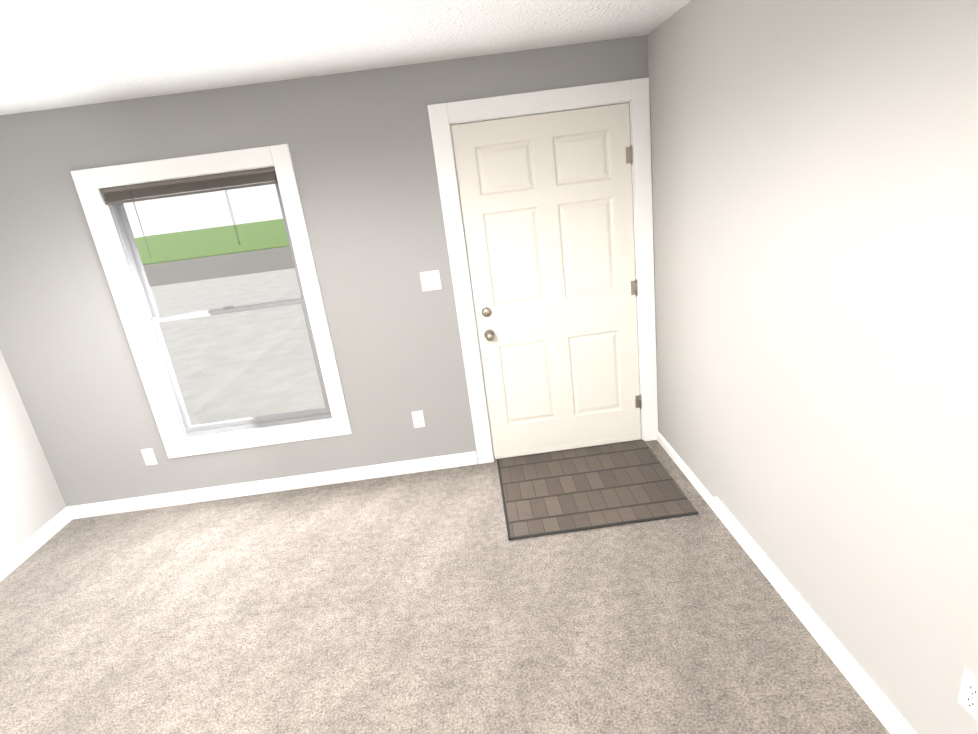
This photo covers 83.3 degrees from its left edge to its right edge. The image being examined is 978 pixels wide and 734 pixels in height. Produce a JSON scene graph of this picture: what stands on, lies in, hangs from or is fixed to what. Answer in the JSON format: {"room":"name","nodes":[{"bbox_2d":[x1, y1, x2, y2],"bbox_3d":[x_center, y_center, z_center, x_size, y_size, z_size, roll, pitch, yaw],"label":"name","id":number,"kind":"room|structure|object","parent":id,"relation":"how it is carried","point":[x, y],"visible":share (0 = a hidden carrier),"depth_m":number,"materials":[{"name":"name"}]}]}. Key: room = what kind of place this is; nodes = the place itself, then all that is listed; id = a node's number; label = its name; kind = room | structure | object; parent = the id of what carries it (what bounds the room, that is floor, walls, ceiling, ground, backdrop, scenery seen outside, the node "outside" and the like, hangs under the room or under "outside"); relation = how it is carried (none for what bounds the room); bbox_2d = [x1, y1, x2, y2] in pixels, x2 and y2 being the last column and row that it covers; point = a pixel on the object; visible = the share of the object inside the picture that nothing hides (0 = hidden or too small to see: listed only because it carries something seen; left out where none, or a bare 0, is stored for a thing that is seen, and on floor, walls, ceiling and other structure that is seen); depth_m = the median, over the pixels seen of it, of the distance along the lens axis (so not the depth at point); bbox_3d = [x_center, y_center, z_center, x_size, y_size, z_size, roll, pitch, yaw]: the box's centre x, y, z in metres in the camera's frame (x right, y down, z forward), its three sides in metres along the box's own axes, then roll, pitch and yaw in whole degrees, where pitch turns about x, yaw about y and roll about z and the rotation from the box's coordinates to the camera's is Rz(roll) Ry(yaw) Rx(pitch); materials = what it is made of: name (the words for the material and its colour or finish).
{"room":"empty living room","nodes":[
{"label":"empty living room","id":0,"kind":"room"},
{"bbox_2d":[0,350,66,560],"bbox_3d":[-2.802,1.144,-0.553,0.160,2.440,8.140,-8,18,-1],"label":"wall","id":1,"kind":"structure","parent":0,"point":[32,502],"depth_m":3.35,"materials":[{"name":"grey paint"}]},
{"bbox_2d":[0,507,71,581],"bbox_3d":[-2.578,2.213,-0.105,0.015,0.092,7.980,-8,18,-1],"label":"baseboard","id":2,"kind":"structure","parent":1,"relation":"attached to","point":[40,537],"depth_m":3.35,"materials":[{"name":"white paint"}]},
{"bbox_2d":[0,35,648,506],"bbox_3d":[-0.997,-0.416,3.419,4.280,2.440,0.160,-8,18,-1],"label":"wall","id":3,"kind":"structure","parent":0,"point":[360,143],"depth_m":3.23,"materials":[{"name":"grey paint"}]},
{"bbox_2d":[141,448,157,465],"bbox_3d":[-2.217,0.588,3.584,0.072,0.116,0.011,-8,18,-1],"label":"electrical outlet","id":4,"kind":"object","parent":3,"relation":"attached to","point":[149,456],"visible":1,"depth_m":3.58,"materials":[{"name":"white plastic"}]},
{"bbox_2d":[96,165,332,441],"bbox_3d":[-1.608,-0.349,3.404,1.030,1.610,0.160,-8,18,-1],"label":"liner","id":5,"kind":"object","parent":3,"relation":"attached to","point":[111,224],"visible":0.31,"depth_m":3.36,"materials":[{"name":"white paint"}]},
{"bbox_2d":[70,144,351,457],"bbox_3d":[-1.607,-0.342,3.381,1.200,1.780,0.148,-8,18,-1],"label":"window unit","id":6,"kind":"structure","parent":5,"relation":"attached to","point":[117,198],"depth_m":3.29,"materials":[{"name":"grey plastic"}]},
{"bbox_2d":[68,451,477,518],"bbox_3d":[-1.433,0.794,3.697,2.725,0.092,0.015,-8,18,-1],"label":"baseboard","id":7,"kind":"structure","parent":3,"relation":"attached to","point":[467,458],"depth_m":3.69,"materials":[{"name":"white paint"}]},
{"bbox_2d":[412,410,424,427],"bbox_3d":[-0.464,0.344,3.609,0.072,0.116,0.011,-8,18,-1],"label":"electrical outlet","id":8,"kind":"object","parent":3,"relation":"attached to","point":[418,418],"visible":1,"depth_m":3.61,"materials":[{"name":"white plastic"}]},
{"bbox_2d":[420,270,441,290],"bbox_3d":[-0.353,-0.523,3.332,0.116,0.116,0.012,-8,18,-1],"label":"switch plate","id":9,"kind":"object","parent":3,"relation":"attached to","point":[430,280],"visible":1,"depth_m":3.33,"materials":[{"name":"white plastic"}]},
{"bbox_2d":[427,77,657,463],"bbox_3d":[0.403,-0.495,3.467,1.237,2.240,0.178,-8,18,-1],"label":"door frame","id":10,"kind":"structure","parent":3,"relation":"attached to","point":[635,92],"depth_m":3.23,"materials":[{"name":"white paint"}]},
{"bbox_2d":[451,103,641,458],"bbox_3d":[0.419,-0.427,3.407,1.020,2.106,0.117,-8,18,-1],"label":"front door","id":11,"kind":"structure","parent":3,"relation":"in","point":[547,204],"depth_m":3.38,"materials":[{"name":"beige paint"}]},
{"bbox_2d":[0,0,690,114],"bbox_3d":[0.727,-0.572,-0.839,7.680,0.120,8.340,-8,18,-1],"label":"ceiling","id":12,"kind":"structure","parent":0,"point":[54,54],"depth_m":2.30,"materials":[{"name":"white paint"}]},
{"bbox_2d":[0,440,889,733],"bbox_3d":[1.038,1.852,-0.027,7.680,0.150,8.340,-8,18,-1],"label":"floor","id":13,"kind":"structure","parent":0,"point":[430,602],"depth_m":2.42,"materials":[{"name":"carpet"}]},
{"bbox_2d":[497,440,697,539],"bbox_3d":[0.580,0.704,3.323,1.015,0.011,0.893,-8,18,-1],"label":"pad","id":14,"kind":"object","parent":13,"relation":"on","point":[581,489],"visible":1,"depth_m":3.23,"materials":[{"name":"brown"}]},
{"bbox_2d":[648,0,977,733],"bbox_3d":[1.301,0.596,-0.486,0.120,2.440,8.140,-8,18,-1],"label":"wall","id":15,"kind":"structure","parent":0,"point":[814,167],"depth_m":1.75,"materials":[{"name":"grey paint"}]},
{"bbox_2d":[657,431,916,733],"bbox_3d":[1.242,0.978,2.123,0.015,0.092,3.420,-8,18,-1],"label":"baseboard","id":16,"kind":"structure","parent":15,"relation":"attached to","point":[880,705],"depth_m":2.13,"materials":[{"name":"white paint"}]},
{"bbox_2d":[958,668,977,721],"bbox_3d":[1.237,0.843,1.404,0.011,0.116,0.072,-8,18,-1],"label":"electrical outlet","id":17,"kind":"object","parent":15,"relation":"attached to","point":[968,698],"visible":1,"depth_m":1.41,"materials":[{"name":"white plastic"}]},
{"label":"outside","id":18,"kind":"structure","parent":0,"visible":0},
{"bbox_2d":[134,219,288,264],"bbox_3d":[8.123,-22.393,69.851,150.000,0.350,88.000,-8,18,-1],"label":"ground","id":19,"kind":"structure","parent":18,"point":[220,234],"depth_m":43.30,"materials":[{"name":"green plant"}]},
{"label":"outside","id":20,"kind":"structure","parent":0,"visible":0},
{"bbox_2d":[143,246,294,286],"bbox_3d":[5.988,-6.345,22.807,140.000,0.300,11.000,-8,18,-1],"label":"ground","id":21,"kind":"structure","parent":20,"point":[279,259],"depth_m":21.32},
{"bbox_2d":[150,268,324,424],"bbox_3d":[4.229,-2.094,10.782,75.000,0.298,14.259,-8,18,-1],"label":"ground","id":22,"kind":"structure","parent":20,"point":[206,409],"depth_m":7.80,"materials":[{"name":"grey concrete"}]}
]}

